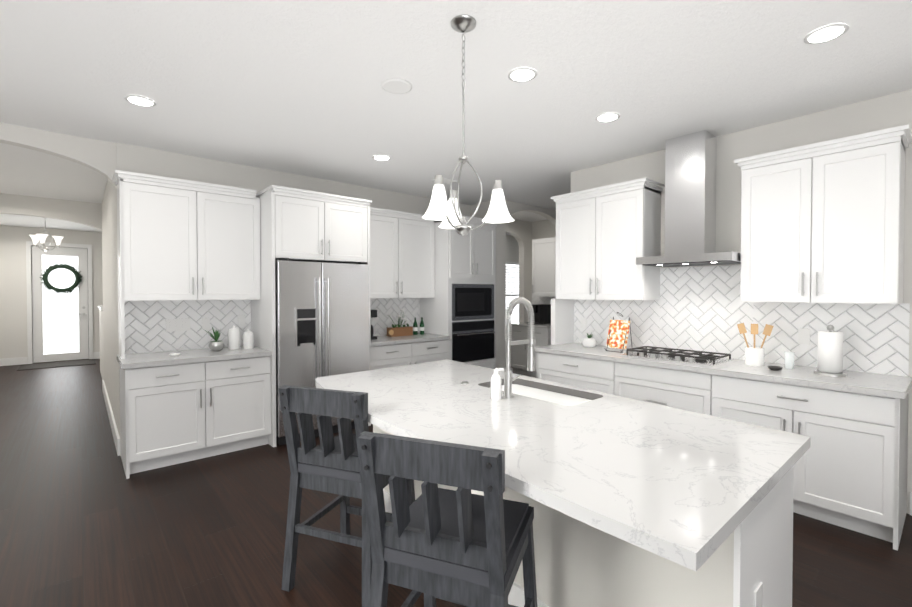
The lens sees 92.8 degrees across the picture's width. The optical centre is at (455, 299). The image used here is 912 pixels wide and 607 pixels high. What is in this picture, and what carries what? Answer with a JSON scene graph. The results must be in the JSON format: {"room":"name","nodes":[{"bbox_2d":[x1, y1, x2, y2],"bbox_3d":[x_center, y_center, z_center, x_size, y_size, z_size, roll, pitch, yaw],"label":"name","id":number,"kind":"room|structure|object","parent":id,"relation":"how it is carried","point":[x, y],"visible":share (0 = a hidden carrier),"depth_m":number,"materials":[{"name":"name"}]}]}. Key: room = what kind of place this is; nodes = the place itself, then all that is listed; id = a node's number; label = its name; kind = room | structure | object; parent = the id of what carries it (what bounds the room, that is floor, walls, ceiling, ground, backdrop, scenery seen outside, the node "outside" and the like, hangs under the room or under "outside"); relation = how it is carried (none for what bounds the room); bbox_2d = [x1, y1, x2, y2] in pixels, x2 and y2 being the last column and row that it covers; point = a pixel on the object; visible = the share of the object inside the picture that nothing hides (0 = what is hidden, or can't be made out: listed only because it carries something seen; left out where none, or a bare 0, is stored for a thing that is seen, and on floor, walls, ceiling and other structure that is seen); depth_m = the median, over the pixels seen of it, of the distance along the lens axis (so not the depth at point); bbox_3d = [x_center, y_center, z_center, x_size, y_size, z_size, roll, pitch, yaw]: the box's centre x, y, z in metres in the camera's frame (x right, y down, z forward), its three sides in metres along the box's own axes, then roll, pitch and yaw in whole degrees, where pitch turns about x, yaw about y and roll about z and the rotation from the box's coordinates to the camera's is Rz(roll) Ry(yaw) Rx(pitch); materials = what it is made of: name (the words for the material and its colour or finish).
{"room":"kitchen","nodes":[
{"label":"kitchen","id":0,"kind":"room"},
{"bbox_2d":[0,359,911,606],"bbox_3d":[-1.500,1.410,5.671,14.500,0.050,17.500,-1,1,-41],"label":"floor","id":1,"kind":"structure","parent":0,"point":[84,522],"depth_m":2.64,"materials":[{"name":"brown wood"}]},
{"bbox_2d":[17,359,95,370],"bbox_3d":[-8.062,1.330,8.818,1.140,0.011,0.750,-1,1,-41],"label":"door mat","id":2,"kind":"object","parent":1,"relation":"on","point":[54,365],"visible":1,"depth_m":8.80,"materials":[{"name":"grey fabric"}]},
{"bbox_2d":[112,170,271,478],"bbox_3d":[-2.394,0.171,3.990,1.143,2.480,0.676,-1,1,-41],"label":"tall cabinet","id":3,"kind":"object","parent":1,"relation":"on","point":[188,249],"visible":1,"depth_m":3.89,"materials":[{"name":"white paint"}]},
{"bbox_2d":[169,353,180,355],"bbox_3d":[-2.481,0.488,3.841,0.090,0.022,0.090,-1,1,-41],"label":"plate","id":4,"kind":"object","parent":3,"relation":"on","point":[174,354],"visible":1,"depth_m":3.82,"materials":[{"name":"white ceramic"}]},
{"bbox_2d":[205,327,223,350],"bbox_3d":[-2.312,0.373,4.161,0.185,0.242,0.161,-1,1,-41],"label":"potted plant","id":5,"kind":"object","parent":3,"relation":"on","point":[215,345],"visible":1,"depth_m":4.13,"materials":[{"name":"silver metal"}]},
{"bbox_2d":[228,325,239,349],"bbox_3d":[-2.186,0.374,4.279,0.109,0.235,0.109,1,1,40],"label":"jar","id":6,"kind":"object","parent":3,"relation":"on","point":[234,338],"depth_m":4.23,"materials":[{"name":"white ceramic"}]},
{"bbox_2d":[243,329,253,348],"bbox_3d":[-2.063,0.394,4.320,0.095,0.195,0.095,1,1,40],"label":"jar","id":7,"kind":"object","parent":3,"relation":"on","point":[248,337],"depth_m":4.28,"materials":[{"name":"white ceramic"}]},
{"bbox_2d":[251,185,371,446],"bbox_3d":[-1.553,0.160,4.696,1.058,2.480,0.711,-1,1,-41],"label":"tall cabinet","id":8,"kind":"object","parent":1,"relation":"on","point":[303,225],"visible":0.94,"depth_m":4.33,"materials":[{"name":"white paint"}]},
{"bbox_2d":[275,258,369,445],"bbox_3d":[-1.519,0.501,4.663,0.970,1.800,0.778,-1,1,-41],"label":"refrigerator","id":9,"kind":"object","parent":1,"relation":"on","point":[322,319],"visible":0.69,"depth_m":4.33,"materials":[{"name":"silver metal"}]},
{"bbox_2d":[278,385,414,606],"bbox_3d":[-0.544,0.930,2.284,0.505,1.021,0.574,0,1,20],"label":"stool","id":10,"kind":"object","parent":1,"relation":"on","point":[330,463],"visible":0.81,"depth_m":2.09,"materials":[{"name":"grey wood"}]},
{"bbox_2d":[370,207,449,369],"bbox_3d":[-0.727,0.149,5.434,1.160,2.480,0.676,-1,1,-41],"label":"tall cabinet","id":11,"kind":"object","parent":1,"relation":"on","point":[402,259],"visible":0.56,"depth_m":5.44,"materials":[{"name":"white paint"}]},
{"bbox_2d":[371,309,376,339],"bbox_3d":[-1.065,0.303,5.197,0.160,0.350,0.200,-1,1,-41],"label":"coffee maker","id":12,"kind":"object","parent":11,"relation":"on","point":[373,313],"visible":0.23,"depth_m":5.15,"materials":[{"name":"black"}]},
{"bbox_2d":[387,309,412,336],"bbox_3d":[-0.729,0.300,5.546,0.395,0.344,0.192,-1,1,-41],"label":"box","id":13,"kind":"object","parent":11,"relation":"on","point":[395,330],"visible":1,"depth_m":5.54,"materials":[{"name":"brown wood"}]},
{"bbox_2d":[413,318,417,334],"bbox_3d":[-0.537,0.356,5.734,0.064,0.226,0.062,-1,1,-41],"label":"bottle","id":14,"kind":"object","parent":11,"relation":"on","point":[415,328],"depth_m":5.71,"materials":[{"name":"green glass"}]},
{"bbox_2d":[420,317,423,334],"bbox_3d":[-0.450,0.356,5.756,0.064,0.226,0.062,-1,1,-41],"label":"bottle","id":15,"kind":"object","parent":11,"relation":"on","point":[421,323],"depth_m":5.73,"materials":[{"name":"green glass"}]},
{"bbox_2d":[358,431,536,606],"bbox_3d":[0.004,0.941,1.567,0.505,1.021,0.574,0,1,21],"label":"stool","id":16,"kind":"object","parent":1,"relation":"on","point":[460,545],"visible":1,"depth_m":1.37,"materials":[{"name":"grey wood"}]},
{"bbox_2d":[420,215,497,368],"bbox_3d":[0.057,0.139,6.092,0.949,2.480,0.707,-1,1,-41],"label":"tall cabinet","id":17,"kind":"object","parent":1,"relation":"on","point":[459,309],"visible":0.67,"depth_m":5.82,"materials":[{"name":"white paint"}]},
{"bbox_2d":[510,237,555,376],"bbox_3d":[1.474,0.143,7.717,0.676,2.420,0.870,-1,1,-41],"label":"cabinetry","id":18,"kind":"object","parent":1,"relation":"on","point":[543,270],"visible":0.4,"depth_m":7.62,"materials":[{"name":"white paint"}]},
{"bbox_2d":[527,304,550,323],"bbox_3d":[1.482,0.267,7.786,0.400,0.340,0.260,-1,1,-41],"label":"microwave","id":19,"kind":"object","parent":18,"relation":"on","point":[542,313],"visible":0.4,"depth_m":7.68,"materials":[{"name":"black"}]},
{"bbox_2d":[359,364,802,606],"bbox_3d":[0.415,0.998,2.431,0.865,0.876,2.295,-1,1,-41],"label":"kitchen island","id":20,"kind":"object","parent":1,"relation":"on","point":[576,565],"depth_m":1.64,"materials":[{"name":"white stone"}]},
{"bbox_2d":[315,360,810,575],"bbox_3d":[0.221,0.543,2.268,1.327,0.040,2.408,-1,1,-41],"label":"island countertop","id":21,"kind":"structure","parent":20,"relation":"on","point":[682,523],"depth_m":1.33,"materials":[{"name":"white stone"}]},
{"bbox_2d":[491,368,503,399],"bbox_3d":[0.219,0.442,2.282,0.079,0.161,0.056,-1,1,-41],"label":"soap dispenser","id":22,"kind":"object","parent":21,"relation":"on","point":[496,387],"visible":1,"depth_m":2.25,"materials":[{"name":"white ceramic"}]},
{"bbox_2d":[503,297,535,397],"bbox_3d":[0.369,0.255,2.347,0.244,0.534,0.121,-1,1,-41],"label":"faucet","id":23,"kind":"object","parent":21,"relation":"on","point":[530,340],"visible":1,"depth_m":2.32,"materials":[{"name":"silver metal"}]},
{"bbox_2d":[475,376,606,411],"bbox_3d":[0.463,0.639,2.490,0.340,0.240,0.680,-1,1,-41],"label":"sink","id":24,"kind":"object","parent":21,"relation":"in","point":[533,391],"depth_m":2.50,"materials":[{"name":"silver metal"}]},
{"bbox_2d":[534,124,911,550],"bbox_3d":[1.892,0.177,3.644,0.676,2.480,2.655,-1,1,-41],"label":"cabinetry","id":25,"kind":"object","parent":1,"relation":"on","point":[822,236],"visible":0.73,"depth_m":3.09,"materials":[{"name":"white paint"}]},
{"bbox_2d":[582,333,595,346],"bbox_3d":[1.362,0.415,4.443,0.144,0.148,0.144,-1,1,-41],"label":"succulent planter","id":26,"kind":"object","parent":25,"relation":"on","point":[589,341],"visible":1,"depth_m":4.39,"materials":[{"name":"white ceramic"}]},
{"bbox_2d":[604,312,631,352],"bbox_3d":[1.537,0.307,4.103,0.224,0.370,0.200,-1,1,-41],"label":"cookbook","id":27,"kind":"object","parent":25,"relation":"on","point":[618,333],"visible":0.98,"depth_m":4.09,"materials":[{"name":"multicoloured paper"}]},
{"bbox_2d":[620,346,733,366],"bbox_3d":[1.865,0.475,3.702,0.470,0.051,0.740,-1,1,-41],"label":"cooktop","id":28,"kind":"object","parent":25,"relation":"in","point":[682,356],"visible":1,"depth_m":3.61,"materials":[{"name":"silver metal"}]},
{"bbox_2d":[737,323,773,365],"bbox_3d":[2.288,0.347,3.342,0.124,0.319,0.245,-1,1,-41],"label":"utensil crock","id":29,"kind":"object","parent":25,"relation":"on","point":[754,355],"visible":1,"depth_m":3.30,"materials":[{"name":"white ceramic"}]},
{"bbox_2d":[767,366,782,370],"bbox_3d":[2.287,0.498,3.115,0.088,0.025,0.088,1,1,37],"label":"glass bowl","id":30,"kind":"object","parent":25,"relation":"on","point":[776,368],"depth_m":3.10,"materials":[{"name":"grey glass"}]},
{"bbox_2d":[784,352,794,368],"bbox_3d":[2.442,0.449,3.182,0.060,0.120,0.058,-1,1,-41],"label":"cup","id":31,"kind":"object","parent":25,"relation":"on","point":[789,360],"depth_m":3.16,"materials":[{"name":"white ceramic"}]},
{"bbox_2d":[814,325,846,376],"bbox_3d":[2.538,0.343,2.946,0.170,0.340,0.170,-1,1,-41],"label":"paper towel holder","id":32,"kind":"object","parent":25,"relation":"on","point":[830,354],"visible":1,"depth_m":2.90,"materials":[{"name":"white paper"}]},
{"bbox_2d":[0,89,911,515],"bbox_3d":[-1.115,-0.009,4.990,14.220,2.810,16.240,-1,1,-41],"label":"wall","id":33,"kind":"structure","parent":0,"point":[106,159],"depth_m":4.46,"materials":[{"name":"white paint"}]},
{"bbox_2d":[26,241,92,363],"bbox_3d":[-8.438,0.069,9.279,1.030,2.520,0.130,-1,1,-41],"label":"door","id":34,"kind":"structure","parent":33,"relation":"attached to","point":[60,321],"depth_m":9.27,"materials":[{"name":"white"}]},
{"bbox_2d":[40,263,81,293],"bbox_3d":[-8.393,-0.439,9.251,0.693,0.669,0.076,-1,1,-41],"label":"wreath","id":35,"kind":"object","parent":34,"relation":"hanging from","point":[78,279],"visible":1,"depth_m":9.23,"materials":[{"name":"green plant"}]},
{"bbox_2d":[166,318,189,331],"bbox_3d":[-2.671,0.248,4.179,0.200,0.120,0.010,-1,1,-41],"label":"outlet","id":36,"kind":"object","parent":33,"relation":"attached to","point":[182,324],"depth_m":4.18,"materials":[{"name":"white plastic"}]},
{"bbox_2d":[202,318,209,329],"bbox_3d":[-2.495,0.246,4.335,0.070,0.120,0.006,-1,1,-41],"label":"outlet","id":37,"kind":"object","parent":33,"relation":"attached to","point":[205,321],"depth_m":4.33,"materials":[{"name":"white plastic"}]},
{"bbox_2d":[238,315,244,325],"bbox_3d":[-2.245,0.223,4.550,0.070,0.120,0.006,-1,1,-41],"label":"outlet","id":38,"kind":"object","parent":33,"relation":"attached to","point":[241,318],"depth_m":4.55,"materials":[{"name":"white plastic"}]},
{"bbox_2d":[506,262,518,322],"bbox_3d":[1.429,-0.098,10.400,1.050,1.560,0.090,-1,1,-41],"label":"window","id":39,"kind":"structure","parent":33,"relation":"in","point":[512,280],"depth_m":10.33,"materials":[{"name":"white glass"}]},
{"bbox_2d":[636,130,740,266],"bbox_3d":[1.992,-0.840,3.649,0.499,1.103,0.735,-1,1,-41],"label":"range hood","id":40,"kind":"object","parent":33,"relation":"attached to","point":[690,196],"visible":1,"depth_m":3.67,"materials":[{"name":"silver metal"}]},
{"bbox_2d":[798,328,809,344],"bbox_3d":[2.633,0.282,3.286,0.006,0.120,0.070,-1,1,-41],"label":"outlet","id":41,"kind":"object","parent":33,"relation":"attached to","point":[803,335],"depth_m":3.29,"materials":[{"name":"white plastic"}]},
{"bbox_2d":[0,0,911,234],"bbox_3d":[-1.500,-1.449,5.626,14.500,0.050,17.500,-1,1,-41],"label":"ceiling","id":42,"kind":"structure","parent":0,"point":[291,86],"depth_m":2.74,"materials":[{"name":"white paint"}]},
{"bbox_2d":[29,217,63,251],"bbox_3d":[-7.181,-1.143,7.617,0.455,0.625,0.442,-1,1,-41],"label":"pendant light","id":43,"kind":"object","parent":42,"relation":"hanging from","point":[41,237],"visible":0.98,"depth_m":7.61,"materials":[{"name":"white glass"}]},
{"bbox_2d":[124,95,155,106],"bbox_3d":[-2.197,-1.379,3.026,0.180,0.008,0.180,-1,1,-41],"label":"recessed light","id":44,"kind":"object","parent":42,"relation":"in","point":[140,100],"visible":1,"depth_m":3.01,"materials":[{"name":"white plastic"}]},
{"bbox_2d":[372,155,390,160],"bbox_3d":[-0.737,-1.399,4.303,0.180,0.008,0.180,-1,1,-41],"label":"recessed light","id":45,"kind":"object","parent":42,"relation":"in","point":[381,157],"visible":1,"depth_m":4.28,"materials":[{"name":"white plastic"}]},
{"bbox_2d":[381,78,411,93],"bbox_3d":[-0.384,-1.374,2.811,0.200,0.011,0.200,-1,1,-41],"label":"ceiling speaker","id":46,"kind":"object","parent":42,"relation":"attached to","point":[396,86],"visible":1,"depth_m":2.80,"materials":[{"name":"white plastic"}]},
{"bbox_2d":[432,178,456,183],"bbox_3d":[-0.139,-1.409,5.185,0.260,0.015,0.150,-1,1,-41],"label":"ceiling vent","id":47,"kind":"object","parent":42,"relation":"in","point":[446,181],"visible":0.52,"depth_m":5.18,"materials":[{"name":"white metal"}]},
{"bbox_2d":[422,15,513,235],"bbox_3d":[0.005,-0.843,2.149,0.435,1.055,0.458,-1,1,-41],"label":"pendant chandelier","id":48,"kind":"object","parent":42,"relation":"hanging from","point":[441,207],"visible":1,"depth_m":2.12,"materials":[{"name":"white glass"}]},
{"bbox_2d":[508,67,536,81],"bbox_3d":[0.407,-1.373,2.662,0.180,0.008,0.180,-1,1,-41],"label":"recessed light","id":49,"kind":"object","parent":42,"relation":"in","point":[522,74],"visible":1,"depth_m":2.65,"materials":[{"name":"white plastic"}]},
{"bbox_2d":[595,112,619,121],"bbox_3d":[1.155,-1.383,3.309,0.180,0.008,0.180,-1,1,-41],"label":"recessed light","id":50,"kind":"object","parent":42,"relation":"in","point":[608,117],"visible":1,"depth_m":3.30,"materials":[{"name":"white"}]},
{"bbox_2d":[804,23,848,43],"bbox_3d":[1.908,-1.367,2.242,0.180,0.008,0.180,-1,1,-41],"label":"recessed light","id":51,"kind":"object","parent":42,"relation":"in","point":[826,33],"visible":1,"depth_m":2.23,"materials":[{"name":"white plastic"}]}
]}

